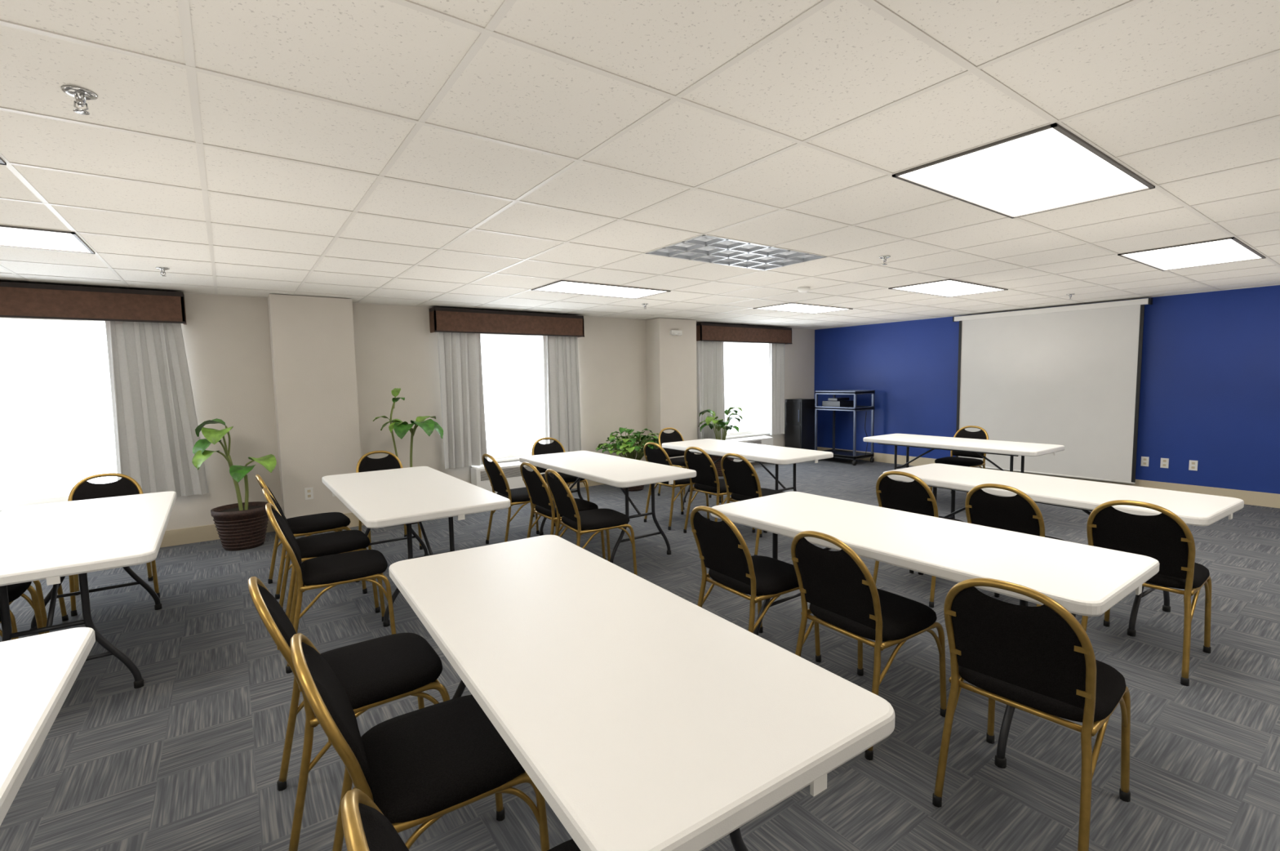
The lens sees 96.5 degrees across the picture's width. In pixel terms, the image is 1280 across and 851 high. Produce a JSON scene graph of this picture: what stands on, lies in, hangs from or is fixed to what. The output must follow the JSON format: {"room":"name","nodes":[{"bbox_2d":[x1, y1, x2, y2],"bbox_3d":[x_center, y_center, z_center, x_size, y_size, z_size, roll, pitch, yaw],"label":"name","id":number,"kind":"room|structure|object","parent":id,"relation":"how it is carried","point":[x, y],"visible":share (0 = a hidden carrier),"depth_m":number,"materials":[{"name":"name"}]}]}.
{"room":"conference room","nodes":[
{"label":"conference room","id":0,"kind":"room"},
{"bbox_2d":[267,293,360,518],"bbox_3d":[-3.308,-0.110,5.856,0.710,2.349,0.329,-4,6,-36],"label":"pillar","id":1,"kind":"structure","parent":0,"point":[312,338],"depth_m":5.69,"materials":[{"name":"paint"}]},
{"bbox_2d":[304,487,313,499],"bbox_3d":[-3.306,0.680,5.704,0.072,0.116,0.008,-4,6,-36],"label":"wall outlet","id":2,"kind":"object","parent":1,"relation":"attached to","point":[308,491],"visible":1,"depth_m":5.70,"materials":[{"name":"white plastic"}]},
{"bbox_2d":[165,293,814,530],"bbox_3d":[-1.870,-0.298,7.212,13.003,2.456,0.200,-4,6,-36],"label":"wall","id":3,"kind":"structure","parent":0,"point":[227,338],"depth_m":6.33,"materials":[{"name":"paint"}]},
{"bbox_2d":[0,317,105,511],"bbox_3d":[-5.046,-0.123,4.865,1.840,1.645,0.160,-4,6,-36],"label":"window","id":4,"kind":"structure","parent":3,"relation":"in","point":[3,504],"depth_m":4.86,"materials":[{"name":"white plastic"}]},
{"bbox_2d":[0,281,186,324],"bbox_3d":[-5.003,-1.007,4.653,2.036,0.280,0.193,-4,6,-36],"label":"window valance","id":5,"kind":"object","parent":3,"relation":"attached to","point":[17,300],"visible":1,"depth_m":4.80,"materials":[{"name":"brown wood"},{"name":"dark wood trim"}]},
{"bbox_2d":[105,320,208,497],"bbox_3d":[-4.365,-0.197,5.161,0.637,1.730,0.088,-4,6,-36],"label":"curtain","id":6,"kind":"object","parent":5,"relation":"hanging from","point":[155,421],"visible":0.85,"depth_m":5.16,"materials":[{"name":"fabric"}]},
{"bbox_2d":[160,467,686,547],"bbox_3d":[-1.690,0.866,7.083,12.600,0.150,0.347,-4,6,-36],"label":"baseboard","id":7,"kind":"structure","parent":3,"relation":"attached to","point":[206,532],"depth_m":5.46,"materials":[{"name":"beige"}]},
{"bbox_2d":[429,306,584,337],"bbox_3d":[-1.590,-1.264,7.104,1.956,0.280,0.193,-4,6,-36],"label":"window valance","id":8,"kind":"object","parent":3,"relation":"attached to","point":[442,319],"visible":0.97,"depth_m":6.94,"materials":[{"name":"wood"}]},
{"bbox_2d":[436,332,487,469],"bbox_3d":[-2.115,-0.367,6.792,0.532,1.730,0.089,-4,6,-36],"label":"curtain","id":9,"kind":"object","parent":8,"relation":"hanging from","point":[460,354],"visible":0.93,"depth_m":6.79,"materials":[{"name":"fabric"}]},
{"bbox_2d":[542,335,581,452],"bbox_3d":[-1.018,-0.449,7.570,0.555,1.730,0.091,-4,6,-36],"label":"curtain","id":10,"kind":"object","parent":8,"relation":"hanging from","point":[561,359],"visible":0.8,"depth_m":7.56,"materials":[{"name":"fabric"}]},
{"bbox_2d":[480,333,542,462],"bbox_3d":[-1.629,-0.381,7.319,1.810,1.645,0.160,-4,6,-36],"label":"window","id":11,"kind":"structure","parent":3,"relation":"in","point":[508,456],"depth_m":7.33,"materials":[{"name":"white plastic"}]},
{"bbox_2d":[696,322,791,343],"bbox_3d":[1.754,-1.516,9.506,2.146,0.280,0.193,-4,6,-36],"label":"window valance","id":12,"kind":"object","parent":3,"relation":"attached to","point":[705,331],"visible":0.87,"depth_m":9.34,"materials":[{"name":"wood"}]},
{"bbox_2d":[699,340,725,439],"bbox_3d":[1.161,-0.613,9.140,0.548,1.730,0.092,-4,6,-36],"label":"curtain","id":13,"kind":"object","parent":12,"relation":"hanging from","point":[711,353],"visible":0.74,"depth_m":9.12,"materials":[{"name":"fabric"}]},
{"bbox_2d":[768,342,784,435],"bbox_3d":[2.424,-0.708,10.037,0.430,1.730,0.088,-4,6,-36],"label":"curtain","id":14,"kind":"object","parent":12,"relation":"hanging from","point":[776,351],"visible":0.91,"depth_m":10.03,"materials":[{"name":"fabric"}]},
{"bbox_2d":[724,341,769,438],"bbox_3d":[1.703,-0.631,9.713,1.790,1.645,0.160,-4,6,-36],"label":"window","id":15,"kind":"structure","parent":3,"relation":"in","point":[766,431],"depth_m":9.88,"materials":[{"name":"white plastic"}]},
{"bbox_2d":[0,0,1279,328],"bbox_3d":[0.875,-1.160,3.301,12.603,0.001,9.245,-4,6,-36],"label":"ceiling","id":16,"kind":"structure","parent":0,"point":[845,61],"depth_m":2.09,"materials":[{"name":"tile"}]},
{"bbox_2d":[0,156,6,164],"bbox_3d":[-2.758,-0.954,1.598,1.220,0.012,0.610,-4,6,-36],"label":"ceiling light panel","id":17,"kind":"object","parent":16,"relation":"in","point":[2,162],"depth_m":2.18,"materials":[{"name":"white plastic"}]},
{"bbox_2d":[0,224,95,253],"bbox_3d":[-3.829,-1.056,3.079,1.220,0.012,0.610,-4,6,-36],"label":"ceiling light panel","id":18,"kind":"object","parent":16,"relation":"in","point":[10,236],"depth_m":3.33,"materials":[{"name":"white plastic"}]},
{"bbox_2d":[60,84,97,115],"bbox_3d":[-1.656,-0.957,1.690,0.080,0.059,0.080,-4,6,-36],"label":"sprinkler head","id":19,"kind":"object","parent":16,"relation":"attached to","point":[81,95],"visible":1,"depth_m":1.68},
{"bbox_2d":[155,266,169,275],"bbox_3d":[-3.507,-1.128,4.197,0.080,0.059,0.080,-4,6,-36],"label":"sprinkler head","id":20,"kind":"object","parent":16,"relation":"attached to","point":[162,268],"visible":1,"depth_m":4.19},
{"bbox_2d":[531,280,671,298],"bbox_3d":[-0.367,-1.316,5.565,1.220,0.012,0.610,-4,6,-36],"label":"ceiling light panel","id":21,"kind":"object","parent":16,"relation":"in","point":[561,286],"depth_m":5.53,"materials":[{"name":"white plastic"}]},
{"bbox_2d":[0,0,1279,329],"bbox_3d":[0.875,-1.158,3.301,12.603,0.007,9.245,-4,6,-36],"label":"grid","id":22,"kind":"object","parent":16,"relation":"attached to","point":[184,7],"depth_m":2.31,"materials":[{"name":"grey metal"}]},
{"bbox_2d":[644,234,826,270],"bbox_3d":[0.703,-1.251,4.082,1.220,0.069,0.610,-4,6,-36],"label":"ceiling light","id":23,"kind":"object","parent":16,"relation":"in","point":[704,248],"depth_m":4.10,"materials":[{"name":"silver metal"}]},
{"bbox_2d":[752,302,853,313],"bbox_3d":[2.105,-1.503,7.341,1.220,0.012,0.610,-4,6,-36],"label":"ceiling light panel","id":24,"kind":"object","parent":16,"relation":"in","point":[787,307],"depth_m":7.33,"materials":[{"name":"white plastic"}]},
{"bbox_2d":[797,286,810,292],"bbox_3d":[1.620,-1.340,5.641,0.124,0.046,0.124,-4,6,-36],"label":"smoke detector","id":25,"kind":"object","parent":16,"relation":"attached to","point":[802,289],"visible":1,"depth_m":5.60,"materials":[{"name":"white plastic"}]},
{"bbox_2d":[879,255,890,264],"bbox_3d":[1.814,-1.222,4.232,0.080,0.059,0.080,-4,6,-36],"label":"sprinkler head","id":26,"kind":"object","parent":16,"relation":"attached to","point":[884,257],"visible":1,"depth_m":4.22},
{"bbox_2d":[888,279,1008,297],"bbox_3d":[3.176,-1.401,5.861,1.220,0.012,0.610,-4,6,-36],"label":"ceiling light panel","id":27,"kind":"object","parent":16,"relation":"in","point":[946,287],"depth_m":5.83,"materials":[{"name":"white plastic"}]},
{"bbox_2d":[892,122,1155,218],"bbox_3d":[1.775,-1.113,2.604,1.220,0.012,0.610,-4,6,-36],"label":"ceiling light panel","id":28,"kind":"object","parent":16,"relation":"in","point":[1048,167],"depth_m":2.52,"materials":[{"name":"white plastic"}]},
{"bbox_2d":[1117,236,1266,271],"bbox_3d":[4.247,-1.299,4.380,1.220,0.012,0.610,-4,6,-36],"label":"ceiling light panel","id":29,"kind":"object","parent":16,"relation":"in","point":[1227,250],"depth_m":4.34,"materials":[{"name":"white plastic"}]},
{"bbox_2d":[0,457,1279,850],"bbox_3d":[0.915,1.238,3.495,13.003,0.100,9.645,-4,6,-36],"label":"floor","id":30,"kind":"structure","parent":0,"point":[188,758],"depth_m":2.47,"materials":[{"name":"carpet"}]},
{"bbox_2d":[0,615,14,639],"bbox_3d":[-3.097,0.917,2.396,0.585,0.854,0.450,-4,6,-36],"label":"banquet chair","id":31,"kind":"object","parent":30,"relation":"on","point":[1,630],"visible":0.1,"depth_m":2.70,"materials":[{"name":"gold metal"}]},
{"bbox_2d":[0,581,44,639],"bbox_3d":[-3.435,0.887,2.829,0.585,0.854,0.450,-4,6,-36],"label":"banquet chair","id":32,"kind":"object","parent":30,"relation":"on","point":[15,591],"visible":0.45,"depth_m":3.00,"materials":[{"name":"gold metal"}]},
{"bbox_2d":[0,626,95,825],"bbox_3d":[-1.493,1.069,0.885,0.762,0.740,1.829,-4,6,-36],"label":"folding table","id":33,"kind":"object","parent":30,"relation":"on","point":[37,673],"visible":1,"depth_m":1.42,"materials":[{"name":"white plastic"}]},
{"bbox_2d":[33,579,68,633],"bbox_3d":[-3.803,0.856,3.303,0.585,0.854,0.450,-4,6,-36],"label":"banquet chair","id":34,"kind":"object","parent":30,"relation":"on","point":[64,616],"visible":0.14,"depth_m":3.31,"materials":[{"name":"gold metal"}]},
{"bbox_2d":[0,490,177,688],"bbox_3d":[-3.102,0.914,3.134,0.840,0.740,1.920,-4,6,-36],"label":"folding table","id":35,"kind":"object","parent":30,"relation":"on","point":[51,542],"visible":0.93,"depth_m":2.82,"materials":[{"name":"white plastic"}]},
{"bbox_2d":[67,472,159,616],"bbox_3d":[-3.763,0.794,4.058,0.450,0.854,0.585,-5,6,-44],"label":"banquet chair","id":36,"kind":"object","parent":30,"relation":"on","point":[126,485],"visible":0.31,"depth_m":4.16,"materials":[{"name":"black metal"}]},
{"bbox_2d":[191,417,276,551],"bbox_3d":[-3.679,0.531,5.212,0.611,1.188,0.536,-4,6,-36],"label":"potted plant","id":37,"kind":"object","parent":30,"relation":"on","point":[240,526],"visible":1,"depth_m":5.14,"materials":[{"name":"green plant"}]},
{"bbox_2d":[255,474,359,599],"bbox_3d":[-2.480,0.756,4.251,0.585,0.854,0.450,-5,6,-39],"label":"banquet chair","id":38,"kind":"object","parent":30,"relation":"on","point":[305,525],"visible":0.53,"depth_m":4.16,"materials":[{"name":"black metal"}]},
{"bbox_2d":[262,487,380,617],"bbox_3d":[-2.063,0.794,3.692,0.585,0.854,0.450,-4,6,-36],"label":"banquet chair","id":39,"kind":"object","parent":30,"relation":"on","point":[312,546],"visible":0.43,"depth_m":3.63,"materials":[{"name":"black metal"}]},
{"bbox_2d":[265,502,395,673],"bbox_3d":[-1.734,0.827,3.219,0.585,0.854,0.450,-4,5,-32],"label":"banquet chair","id":40,"kind":"object","parent":30,"relation":"on","point":[330,571],"visible":0.95,"depth_m":3.11,"materials":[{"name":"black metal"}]},
{"bbox_2d":[248,576,449,850],"bbox_3d":[-1.019,0.910,2.045,0.585,0.854,0.450,-4,6,-36],"label":"banquet chair","id":41,"kind":"object","parent":30,"relation":"on","point":[375,672],"visible":0.77,"depth_m":1.97,"materials":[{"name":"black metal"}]},
{"bbox_2d":[355,450,422,549],"bbox_3d":[-2.296,0.678,5.174,0.450,0.854,0.585,-4,6,-36],"label":"banquet chair","id":42,"kind":"object","parent":30,"relation":"on","point":[365,464],"visible":0.27,"depth_m":5.31,"materials":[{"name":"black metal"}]},
{"bbox_2d":[373,387,443,524],"bbox_3d":[-2.424,0.320,6.037,0.672,1.434,0.534,-4,6,-36],"label":"potted plant","id":43,"kind":"object","parent":30,"relation":"on","point":[401,428],"visible":0.5,"depth_m":5.97,"materials":[{"name":"green plant"}]},
{"bbox_2d":[321,466,510,626],"bbox_3d":[-1.691,0.808,4.148,0.840,0.740,1.920,-4,6,-36],"label":"folding table","id":44,"kind":"object","parent":30,"relation":"on","point":[384,498],"visible":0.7,"depth_m":3.72,"materials":[{"name":"white plastic"}]},
{"bbox_2d":[290,632,549,850],"bbox_3d":[-0.601,0.940,1.585,0.585,0.854,0.450,-4,5,-33],"label":"banquet chair","id":45,"kind":"object","parent":30,"relation":"on","point":[425,764],"visible":0.91,"depth_m":1.49,"materials":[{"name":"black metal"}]},
{"bbox_2d":[340,787,580,850],"bbox_3d":[-0.171,0.979,1.008,0.585,0.854,0.450,-4,6,-34],"label":"banquet chair","id":46,"kind":"object","parent":30,"relation":"on","point":[365,826],"visible":0.89,"depth_m":0.90,"materials":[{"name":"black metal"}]},
{"bbox_2d":[471,460,556,493],"bbox_3d":[-1.560,0.695,7.224,1.100,0.465,0.194,-4,6,-36],"label":"air conditioner","id":47,"kind":"object","parent":30,"relation":"on","point":[511,469],"visible":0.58,"depth_m":7.05,"materials":[{"name":"white plastic"}]},
{"bbox_2d":[482,453,556,543],"bbox_3d":[-1.104,0.656,5.192,0.585,0.854,0.450,-4,6,-36],"label":"banquet chair","id":48,"kind":"object","parent":30,"relation":"on","point":[499,482],"visible":0.77,"depth_m":5.02,"materials":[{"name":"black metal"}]},
{"bbox_2d":[531,437,589,525],"bbox_3d":[-0.876,0.574,6.157,0.450,0.854,0.585,-4,6,-36],"label":"banquet chair","id":49,"kind":"object","parent":30,"relation":"on","point":[556,446],"visible":0.48,"depth_m":6.23,"materials":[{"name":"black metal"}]},
{"bbox_2d":[520,462,606,559],"bbox_3d":[-0.644,0.694,4.625,0.585,0.854,0.450,-4,6,-36],"label":"banquet chair","id":50,"kind":"object","parent":30,"relation":"on","point":[540,495],"visible":0.7,"depth_m":4.51,"materials":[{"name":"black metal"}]},
{"bbox_2d":[545,468,637,575],"bbox_3d":[-0.381,0.722,4.228,0.585,0.854,0.450,-4,5,-31],"label":"banquet chair","id":51,"kind":"object","parent":30,"relation":"on","point":[597,520],"visible":0.94,"depth_m":4.12,"materials":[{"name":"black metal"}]},
{"bbox_2d":[519,450,696,563],"bbox_3d":[-0.359,0.705,5.141,0.762,0.740,1.829,-4,6,-36],"label":"folding table","id":52,"kind":"object","parent":30,"relation":"on","point":[620,472],"visible":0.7,"depth_m":4.75,"materials":[{"name":"white plastic"}]},
{"bbox_2d":[595,426,658,491],"bbox_3d":[-0.123,0.443,7.667,0.979,0.846,0.955,-4,6,-36],"label":"potted plant","id":53,"kind":"object","parent":30,"relation":"on","point":[628,446],"visible":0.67,"depth_m":7.55,"materials":[{"name":"green plant"}]},
{"bbox_2d":[388,534,895,850],"bbox_3d":[-0.223,0.969,1.855,0.762,0.740,1.829,-4,6,-34],"label":"folding table","id":54,"kind":"object","parent":30,"relation":"on","point":[645,717],"visible":0.88,"depth_m":1.34,"materials":[{"name":"white plastic"}]},
{"bbox_2d":[644,441,710,529],"bbox_3d":[0.355,0.575,5.884,0.585,0.854,0.450,-4,6,-36],"label":"banquet chair","id":55,"kind":"object","parent":30,"relation":"on","point":[659,455],"visible":0.56,"depth_m":5.70,"materials":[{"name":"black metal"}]},
{"bbox_2d":[657,426,711,502],"bbox_3d":[0.535,0.468,7.170,0.450,0.854,0.585,-4,6,-36],"label":"banquet chair","id":56,"kind":"object","parent":30,"relation":"on","point":[676,436],"visible":0.38,"depth_m":7.26,"materials":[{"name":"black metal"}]},
{"bbox_2d":[683,446,755,533],"bbox_3d":[0.735,0.605,5.444,0.585,0.854,0.450,-4,6,-36],"label":"banquet chair","id":57,"kind":"object","parent":30,"relation":"on","point":[707,481],"visible":0.77,"depth_m":5.30,"materials":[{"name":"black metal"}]},
{"bbox_2d":[698,406,742,476],"bbox_3d":[1.247,0.235,8.698,0.667,1.047,0.673,-4,6,-36],"label":"potted plant","id":58,"kind":"object","parent":30,"relation":"on","point":[718,424],"visible":0.48,"depth_m":8.60,"materials":[{"name":"green plant"}]},
{"bbox_2d":[662,438,833,533],"bbox_3d":[1.073,0.602,6.108,0.762,0.740,1.829,-4,6,-35],"label":"folding table","id":59,"kind":"object","parent":30,"relation":"on","point":[769,454],"visible":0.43,"depth_m":5.75,"materials":[{"name":"white plastic"}]},
{"bbox_2d":[725,435,773,465],"bbox_3d":[1.805,0.441,9.641,1.100,0.465,0.194,-4,6,-36],"label":"air conditioner","id":60,"kind":"object","parent":30,"relation":"on","point":[762,439],"visible":0.24,"depth_m":9.67,"materials":[{"name":"white plastic"}]},
{"bbox_2d":[720,453,786,555],"bbox_3d":[1.012,0.640,4.942,0.585,0.854,0.450,-4,6,-36],"label":"banquet chair","id":61,"kind":"object","parent":30,"relation":"on","point":[741,479],"visible":0.72,"depth_m":4.80,"materials":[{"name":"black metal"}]},
{"bbox_2d":[690,505,821,662],"bbox_3d":[0.576,0.807,2.972,0.585,0.854,0.450,-4,5,-33],"label":"banquet chair","id":62,"kind":"object","parent":30,"relation":"on","point":[722,547],"visible":0.88,"depth_m":2.84,"materials":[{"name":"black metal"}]},
{"bbox_2d":[785,398,814,449],"bbox_3d":[2.874,0.066,10.242,0.420,1.080,0.360,-4,6,-36],"label":"base cabinet","id":63,"kind":"object","parent":30,"relation":"on","point":[799,412],"visible":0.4,"depth_m":10.10,"materials":[{"name":"black plastic"}]},
{"bbox_2d":[814,389,875,465],"bbox_3d":[3.522,0.013,9.825,0.600,1.229,0.828,-4,6,-36],"label":"cart","id":64,"kind":"object","parent":30,"relation":"on","point":[834,403],"visible":0.81,"depth_m":9.70,"materials":[{"name":"grey metal"}]},
{"bbox_2d":[791,530,946,759],"bbox_3d":[0.970,0.841,2.480,0.585,0.854,0.450,-4,5,-33],"label":"banquet chair","id":65,"kind":"object","parent":30,"relation":"on","point":[843,596],"visible":0.97,"depth_m":2.35,"materials":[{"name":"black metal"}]},
{"bbox_2d":[872,471,964,607],"bbox_3d":[1.927,0.708,3.915,0.585,0.854,0.450,-4,6,-36],"label":"banquet chair","id":66,"kind":"object","parent":30,"relation":"on","point":[916,496],"visible":0.49,"depth_m":3.74,"materials":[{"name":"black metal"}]},
{"bbox_2d":[711,491,1159,768],"bbox_3d":[1.233,0.867,2.805,0.762,0.740,1.829,-4,6,-36],"label":"folding table","id":67,"kind":"object","parent":30,"relation":"on","point":[1086,580],"visible":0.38,"depth_m":2.42,"materials":[{"name":"white plastic"}]},
{"bbox_2d":[929,425,988,494],"bbox_3d":[3.801,0.445,6.761,0.585,0.854,0.450,-4,6,-36],"label":"banquet chair","id":68,"kind":"object","parent":30,"relation":"on","point":[982,433],"visible":0.48,"depth_m":6.76,"materials":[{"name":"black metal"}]},
{"bbox_2d":[862,433,1064,481],"bbox_3d":[3.498,0.541,6.350,0.762,0.740,1.829,-4,6,-35],"label":"folding table","id":69,"kind":"object","parent":30,"relation":"on","point":[1011,448],"visible":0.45,"depth_m":6.07,"materials":[{"name":"white plastic"}]},
{"bbox_2d":[964,483,1075,617],"bbox_3d":[2.264,0.741,3.432,0.585,0.854,0.450,-4,6,-36],"label":"banquet chair","id":70,"kind":"object","parent":30,"relation":"on","point":[1019,513],"visible":0.47,"depth_m":3.26,"materials":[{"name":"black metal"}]},
{"bbox_2d":[932,577,1130,850],"bbox_3d":[1.329,0.879,1.933,0.585,0.854,0.450,-5,6,-40],"label":"banquet chair","id":71,"kind":"object","parent":30,"relation":"on","point":[1041,661],"visible":1,"depth_m":1.78,"materials":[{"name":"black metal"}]},
{"bbox_2d":[882,462,1244,635],"bbox_3d":[2.664,0.757,3.858,0.762,0.740,1.829,-4,6,-33],"label":"folding table","id":72,"kind":"object","parent":30,"relation":"on","point":[1193,508],"visible":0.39,"depth_m":3.52,"materials":[{"name":"white plastic"}]},
{"bbox_2d":[1080,499,1211,685],"bbox_3d":[2.627,0.773,2.965,0.585,0.854,0.450,-5,6,-38],"label":"banquet chair","id":73,"kind":"object","parent":30,"relation":"on","point":[1165,537],"visible":0.77,"depth_m":2.77,"materials":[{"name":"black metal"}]},
{"bbox_2d":[645,317,697,467],"bbox_3d":[0.482,-0.395,8.579,0.700,2.349,0.329,-4,6,-36],"label":"pillar","id":74,"kind":"structure","parent":0,"point":[671,360],"depth_m":8.39,"materials":[{"name":"paint"}]},
{"bbox_2d":[669,329,682,335],"bbox_3d":[0.530,-1.348,8.308,0.200,0.070,0.070,-4,6,-36],"label":"emergency light","id":75,"kind":"object","parent":74,"relation":"attached to","point":[673,332],"visible":1,"depth_m":8.29,"materials":[{"name":"white plastic"}]},
{"bbox_2d":[813,284,1279,493],"bbox_3d":[6.142,-0.421,7.038,0.200,2.456,9.445,-4,6,-36],"label":"wall","id":76,"kind":"structure","parent":0,"point":[1210,393],"depth_m":6.72,"materials":[{"name":"blue paint"}]},
{"bbox_2d":[817,446,1279,507],"bbox_3d":[6.020,0.730,7.141,0.017,0.150,9.224,-4,6,-36],"label":"baseboard","id":77,"kind":"structure","parent":76,"relation":"attached to","point":[1250,497],"depth_m":6.70,"materials":[{"name":"beige"}]},
{"bbox_2d":[952,297,1152,484],"bbox_3d":[5.414,-0.457,7.755,0.139,2.232,2.260,-4,6,-36],"label":"projection screen","id":78,"kind":"object","parent":76,"relation":"attached to","point":[1069,376],"visible":0.91,"depth_m":7.53,"materials":[{"name":"white fabric"}]},
{"bbox_2d":[1140,456,1149,466],"bbox_3d":[6.144,0.437,6.947,0.008,0.116,0.072,-4,6,-36],"label":"wall outlet","id":79,"kind":"object","parent":76,"relation":"attached to","point":[1144,460],"visible":1,"depth_m":6.94,"materials":[{"name":"white plastic"}]},
{"bbox_2d":[1160,457,1168,467],"bbox_3d":[6.249,0.447,6.801,0.008,0.116,0.072,-4,6,-36],"label":"wall outlet","id":80,"kind":"object","parent":76,"relation":"attached to","point":[1164,461],"visible":1,"depth_m":6.80,"materials":[{"name":"white plastic"}]},
{"bbox_2d":[1188,459,1197,470],"bbox_3d":[6.396,0.461,6.599,0.008,0.116,0.072,-4,6,-36],"label":"wall outlet","id":81,"kind":"object","parent":76,"relation":"attached to","point":[1193,465],"visible":1,"depth_m":6.60,"materials":[{"name":"white plastic"}]}
]}

